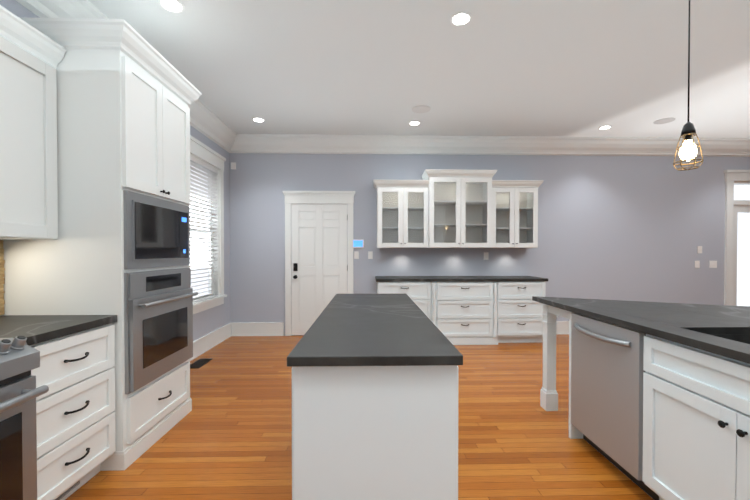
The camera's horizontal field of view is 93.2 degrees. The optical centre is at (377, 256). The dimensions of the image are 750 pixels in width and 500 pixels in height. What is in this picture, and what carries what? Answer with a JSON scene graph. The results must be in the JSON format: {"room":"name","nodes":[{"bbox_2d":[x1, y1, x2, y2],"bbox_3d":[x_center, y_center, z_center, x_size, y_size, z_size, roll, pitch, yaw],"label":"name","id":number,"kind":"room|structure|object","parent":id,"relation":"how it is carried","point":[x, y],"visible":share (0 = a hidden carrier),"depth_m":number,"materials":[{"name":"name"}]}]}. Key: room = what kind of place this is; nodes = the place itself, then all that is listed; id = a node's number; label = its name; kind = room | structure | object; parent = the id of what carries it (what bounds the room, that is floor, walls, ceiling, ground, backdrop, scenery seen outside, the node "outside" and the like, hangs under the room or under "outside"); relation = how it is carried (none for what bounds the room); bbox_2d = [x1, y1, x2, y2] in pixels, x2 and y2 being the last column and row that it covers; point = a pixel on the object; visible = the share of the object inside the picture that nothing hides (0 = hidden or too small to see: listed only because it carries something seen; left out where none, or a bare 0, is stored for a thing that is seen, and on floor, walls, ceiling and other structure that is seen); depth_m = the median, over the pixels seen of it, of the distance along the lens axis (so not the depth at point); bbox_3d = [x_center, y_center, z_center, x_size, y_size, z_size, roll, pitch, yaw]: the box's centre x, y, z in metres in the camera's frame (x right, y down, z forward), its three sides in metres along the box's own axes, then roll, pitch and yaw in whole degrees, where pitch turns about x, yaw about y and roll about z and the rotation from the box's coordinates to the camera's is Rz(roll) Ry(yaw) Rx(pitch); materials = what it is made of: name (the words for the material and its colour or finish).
{"room":"kitchen","nodes":[
{"label":"kitchen","id":0,"kind":"room"},
{"bbox_2d":[0,0,229,340],"bbox_3d":[-2.234,-0.251,1.058,0.150,3.050,8.790,0,1,-1],"label":"wall","id":1,"kind":"structure","parent":0,"point":[207,321],"depth_m":5.00,"materials":[{"name":"grey paint"}]},
{"bbox_2d":[0,240,4,314],"bbox_3d":[-2.157,0.130,1.397,0.014,0.434,1.335,0,1,-1],"label":"backsplash","id":2,"kind":"structure","parent":1,"relation":"attached to","point":[2,282],"depth_m":2.05,"materials":[{"name":"stone"}]},
{"bbox_2d":[0,5,65,239],"bbox_3d":[-1.985,-0.646,1.775,0.377,1.105,0.570,0,1,-1],"label":"upper cabinet","id":3,"kind":"object","parent":1,"relation":"attached to","point":[31,57],"visible":1,"depth_m":1.88,"materials":[{"name":"white wood"}]},
{"bbox_2d":[16,0,235,151],"bbox_3d":[-2.072,-1.655,0.957,0.170,0.240,8.610,0,1,-1],"label":"crown molding","id":4,"kind":"structure","parent":1,"relation":"attached to","point":[208,123],"depth_m":2.63,"materials":[{"name":"white wood"}]},
{"bbox_2d":[188,135,226,313],"bbox_3d":[-2.290,-0.364,4.572,0.210,2.120,1.240,0,1,-1],"label":"window","id":5,"kind":"structure","parent":1,"relation":"in","point":[206,265],"depth_m":4.76,"materials":[{"name":"white"}]},
{"bbox_2d":[189,323,231,361],"bbox_3d":[-2.223,1.138,4.169,0.024,0.205,2.600,0,1,-1],"label":"baseboard","id":6,"kind":"structure","parent":1,"relation":"attached to","point":[205,343],"depth_m":4.75,"materials":[{"name":"white wood"}]},
{"bbox_2d":[65,334,653,499],"bbox_3d":[2.534,1.323,1.192,9.690,0.100,9.090,0,1,-1],"label":"floor","id":7,"kind":"structure","parent":0,"point":[228,436],"depth_m":2.42,"materials":[{"name":"brown wood"}]},
{"bbox_2d":[0,336,48,499],"bbox_3d":[-1.747,0.795,1.124,0.767,0.957,0.755,0,1,-1],"label":"range","id":8,"kind":"object","parent":7,"relation":"on","point":[20,392],"visible":1,"depth_m":1.42,"materials":[{"name":"silver metal"}]},
{"bbox_2d":[0,315,116,499],"bbox_3d":[-1.831,0.806,1.791,0.684,0.920,0.572,0,1,-1],"label":"base drawers","id":9,"kind":"object","parent":7,"relation":"on","point":[74,372],"visible":0.85,"depth_m":1.80,"materials":[{"name":"white wood"}]},
{"bbox_2d":[3,17,201,470],"bbox_3d":[-1.800,-0.041,2.466,0.780,2.600,0.930,0,1,-1],"label":"tall cabinet","id":10,"kind":"object","parent":7,"relation":"on","point":[127,95],"visible":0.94,"depth_m":2.10,"materials":[{"name":"white wood"}]},
{"bbox_2d":[190,358,212,367],"bbox_3d":[-2.058,1.237,4.109,0.150,0.009,0.350,0,1,-1],"label":"floor vent","id":11,"kind":"object","parent":7,"relation":"in","point":[200,362],"visible":0.88,"depth_m":4.12,"materials":[{"name":"grey metal"}]},
{"bbox_2d":[287,366,457,499],"bbox_3d":[-0.028,0.819,2.209,0.621,0.885,1.856,0,1,-1],"label":"kitchen island","id":12,"kind":"object","parent":7,"relation":"on","point":[374,396],"depth_m":1.29,"materials":[{"name":"white wood"}]},
{"bbox_2d":[287,294,462,365],"bbox_3d":[-0.030,0.359,2.204,0.624,0.035,1.910,0,1,-1],"label":"island countertop","id":13,"kind":"structure","parent":12,"relation":"on","point":[353,329],"depth_m":1.53,"materials":[{"name":"grey stone"}]},
{"bbox_2d":[375,276,547,344],"bbox_3d":[1.186,0.769,5.214,2.420,0.920,0.664,0,1,-1],"label":"base cabinet","id":14,"kind":"object","parent":7,"relation":"on","point":[476,310],"visible":0.73,"depth_m":4.94,"materials":[{"name":"white wood"}]},
{"bbox_2d":[564,312,635,483],"bbox_3d":[1.797,0.820,2.113,0.929,0.885,0.728,0,1,-1],"label":"dishwasher","id":15,"kind":"object","parent":7,"relation":"on","point":[602,357],"depth_m":2.08,"materials":[{"name":"silver metal"}]},
{"bbox_2d":[636,332,749,499],"bbox_3d":[1.814,0.829,1.323,0.925,0.885,0.987,0,1,-1],"label":"base cabinet","id":16,"kind":"object","parent":7,"relation":"on","point":[659,400],"depth_m":1.55,"materials":[{"name":"white wood"}]},
{"bbox_2d":[532,296,749,363],"bbox_3d":[1.645,0.368,1.369,0.620,0.035,3.210,0,1,-1],"label":"countertop","id":17,"kind":"structure","parent":16,"relation":"on","point":[690,329],"depth_m":1.88,"materials":[{"name":"grey stone"}]},
{"bbox_2d":[88,0,749,137],"bbox_3d":[2.534,-1.827,1.158,9.690,0.100,9.090,0,1,-1],"label":"ceiling","id":18,"kind":"structure","parent":0,"point":[577,68],"depth_m":3.31,"materials":[{"name":"white paint"}]},
{"bbox_2d":[158,0,184,12],"bbox_3d":[-1.465,-1.789,2.526,0.163,0.006,0.163,0,1,-7],"label":"recessed light","id":19,"kind":"object","parent":18,"relation":"in","point":[174,6],"depth_m":2.53,"materials":[{"name":"white"}]},
{"bbox_2d":[252,117,264,121],"bbox_3d":[-1.579,-1.813,4.714,0.163,0.006,0.163,-1,1,-40],"label":"recessed light","id":20,"kind":"object","parent":18,"relation":"in","point":[256,119],"depth_m":4.69,"materials":[{"name":"white"}]},
{"bbox_2d":[409,121,420,125],"bbox_3d":[0.509,-1.814,4.835,0.163,0.006,0.163,0,1,-10],"label":"recessed light","id":21,"kind":"object","parent":18,"relation":"in","point":[413,123],"depth_m":4.83,"materials":[{"name":"white"}]},
{"bbox_2d":[412,105,430,112],"bbox_3d":[0.541,-1.808,4.365,0.229,0.008,0.229,1,1,44],"label":"ceiling speaker","id":22,"kind":"object","parent":18,"relation":"attached to","point":[421,109],"depth_m":4.35,"materials":[{"name":"white plastic"}]},
{"bbox_2d":[450,11,471,25],"bbox_3d":[0.632,-1.791,2.677,0.163,0.006,0.163,0,1,-25],"label":"recessed light","id":23,"kind":"object","parent":18,"relation":"in","point":[463,18],"depth_m":2.67,"materials":[{"name":"white"}]},
{"bbox_2d":[598,125,611,129],"bbox_3d":[3.216,-1.816,5.001,0.163,0.006,0.163,0,1,-7],"label":"recessed light","id":24,"kind":"object","parent":18,"relation":"in","point":[608,126],"depth_m":4.99,"materials":[{"name":"white"}]},
{"bbox_2d":[653,117,674,123],"bbox_3d":[3.842,-1.812,4.746,0.229,0.008,0.229,1,1,44],"label":"ceiling speaker","id":25,"kind":"object","parent":18,"relation":"attached to","point":[665,120],"depth_m":4.72,"materials":[{"name":"white plastic"}]},
{"bbox_2d":[673,0,703,170],"bbox_3d":[1.769,-1.138,2.012,0.134,1.297,0.134,0,1,-1],"label":"pendant lamp","id":26,"kind":"object","parent":18,"relation":"hanging from","point":[688,150],"visible":1,"depth_m":2.00,"materials":[{"name":"black metal"}]},
{"bbox_2d":[230,153,749,335],"bbox_3d":[2.425,-0.301,5.643,9.690,3.050,0.150,0,1,-1],"label":"wall","id":27,"kind":"structure","parent":0,"point":[632,228],"depth_m":5.57,"materials":[{"name":"grey paint"}]},
{"bbox_2d":[231,162,235,168],"bbox_3d":[-2.201,-1.383,5.425,0.070,0.100,0.030,0,1,-1],"label":"sensor","id":28,"kind":"object","parent":27,"relation":"attached to","point":[233,165],"depth_m":5.41,"materials":[{"name":"white plastic"}]},
{"bbox_2d":[232,322,283,335],"bbox_3d":[-1.841,1.124,5.467,0.790,0.205,0.024,0,1,-1],"label":"baseboard","id":29,"kind":"structure","parent":27,"relation":"attached to","point":[253,328],"depth_m":5.46,"materials":[{"name":"white wood"}]},
{"bbox_2d":[282,191,354,335],"bbox_3d":[-0.893,0.112,5.440,1.110,2.230,0.102,0,1,-1],"label":"door","id":30,"kind":"structure","parent":27,"relation":"attached to","point":[318,227],"depth_m":5.47,"materials":[{"name":"white wood"}]},
{"bbox_2d":[354,251,358,258],"bbox_3d":[-0.322,-0.019,5.494,0.070,0.115,0.014,0,1,-1],"label":"outlet","id":31,"kind":"object","parent":27,"relation":"attached to","point":[356,253],"depth_m":5.49,"materials":[{"name":"white plastic"}]},
{"bbox_2d":[353,239,363,247],"bbox_3d":[-0.307,-0.196,5.487,0.200,0.135,0.024,0,1,-1],"label":"control panel","id":32,"kind":"object","parent":27,"relation":"attached to","point":[358,243],"depth_m":5.48,"materials":[{"name":"blue"}]},
{"bbox_2d":[368,251,372,258],"bbox_3d":[-0.107,-0.019,5.499,0.070,0.115,0.014,0,1,-1],"label":"outlet","id":33,"kind":"object","parent":27,"relation":"attached to","point":[370,253],"depth_m":5.50,"materials":[{"name":"white plastic"}]},
{"bbox_2d":[373,169,543,247],"bbox_3d":[1.183,-0.690,5.317,2.490,1.125,0.427,0,1,-1],"label":"upper cabinet","id":34,"kind":"object","parent":27,"relation":"attached to","point":[449,208],"depth_m":5.17,"materials":[{"name":"white wood"}]},
{"bbox_2d":[484,252,488,259],"bbox_3d":[1.702,-0.004,5.547,0.075,0.115,0.008,0,1,-1],"label":"outlet","id":35,"kind":"object","parent":27,"relation":"attached to","point":[486,254],"depth_m":5.54,"materials":[{"name":"white plastic"}]},
{"bbox_2d":[229,134,749,156],"bbox_3d":[2.429,-1.704,5.468,9.390,0.240,0.170,0,1,-1],"label":"crown molding","id":36,"kind":"structure","parent":27,"relation":"attached to","point":[245,143],"depth_m":5.43,"materials":[{"name":"white wood"}]},
{"bbox_2d":[556,321,568,333],"bbox_3d":[3.947,1.122,5.609,3.110,0.205,0.024,0,1,-1],"label":"baseboard","id":37,"kind":"structure","parent":27,"relation":"attached to","point":[562,327],"depth_m":5.58,"materials":[{"name":"white wood"}]},
{"bbox_2d":[695,261,699,267],"bbox_3d":[5.082,0.125,5.628,0.075,0.115,0.014,0,1,-1],"label":"outlet","id":38,"kind":"object","parent":27,"relation":"attached to","point":[697,263],"depth_m":5.63,"materials":[{"name":"white plastic"}]},
{"bbox_2d":[697,246,701,252],"bbox_3d":[5.122,-0.105,5.626,0.075,0.115,0.014,0,1,-1],"label":"outlet","id":39,"kind":"object","parent":27,"relation":"attached to","point":[699,248],"depth_m":5.63,"materials":[{"name":"white plastic"}]},
{"bbox_2d":[709,261,716,267],"bbox_3d":[5.341,0.125,5.634,0.120,0.115,0.014,0,1,-1],"label":"outlet","id":40,"kind":"object","parent":27,"relation":"attached to","point":[712,264],"depth_m":5.64,"materials":[{"name":"white plastic"}]},
{"bbox_2d":[724,170,749,305],"bbox_3d":[6.105,-0.071,5.708,1.210,2.590,0.205,0,1,-1],"label":"door frame","id":41,"kind":"structure","parent":27,"relation":"attached to","point":[737,247],"depth_m":5.70,"materials":[{"name":"white painted wood"}]}
]}

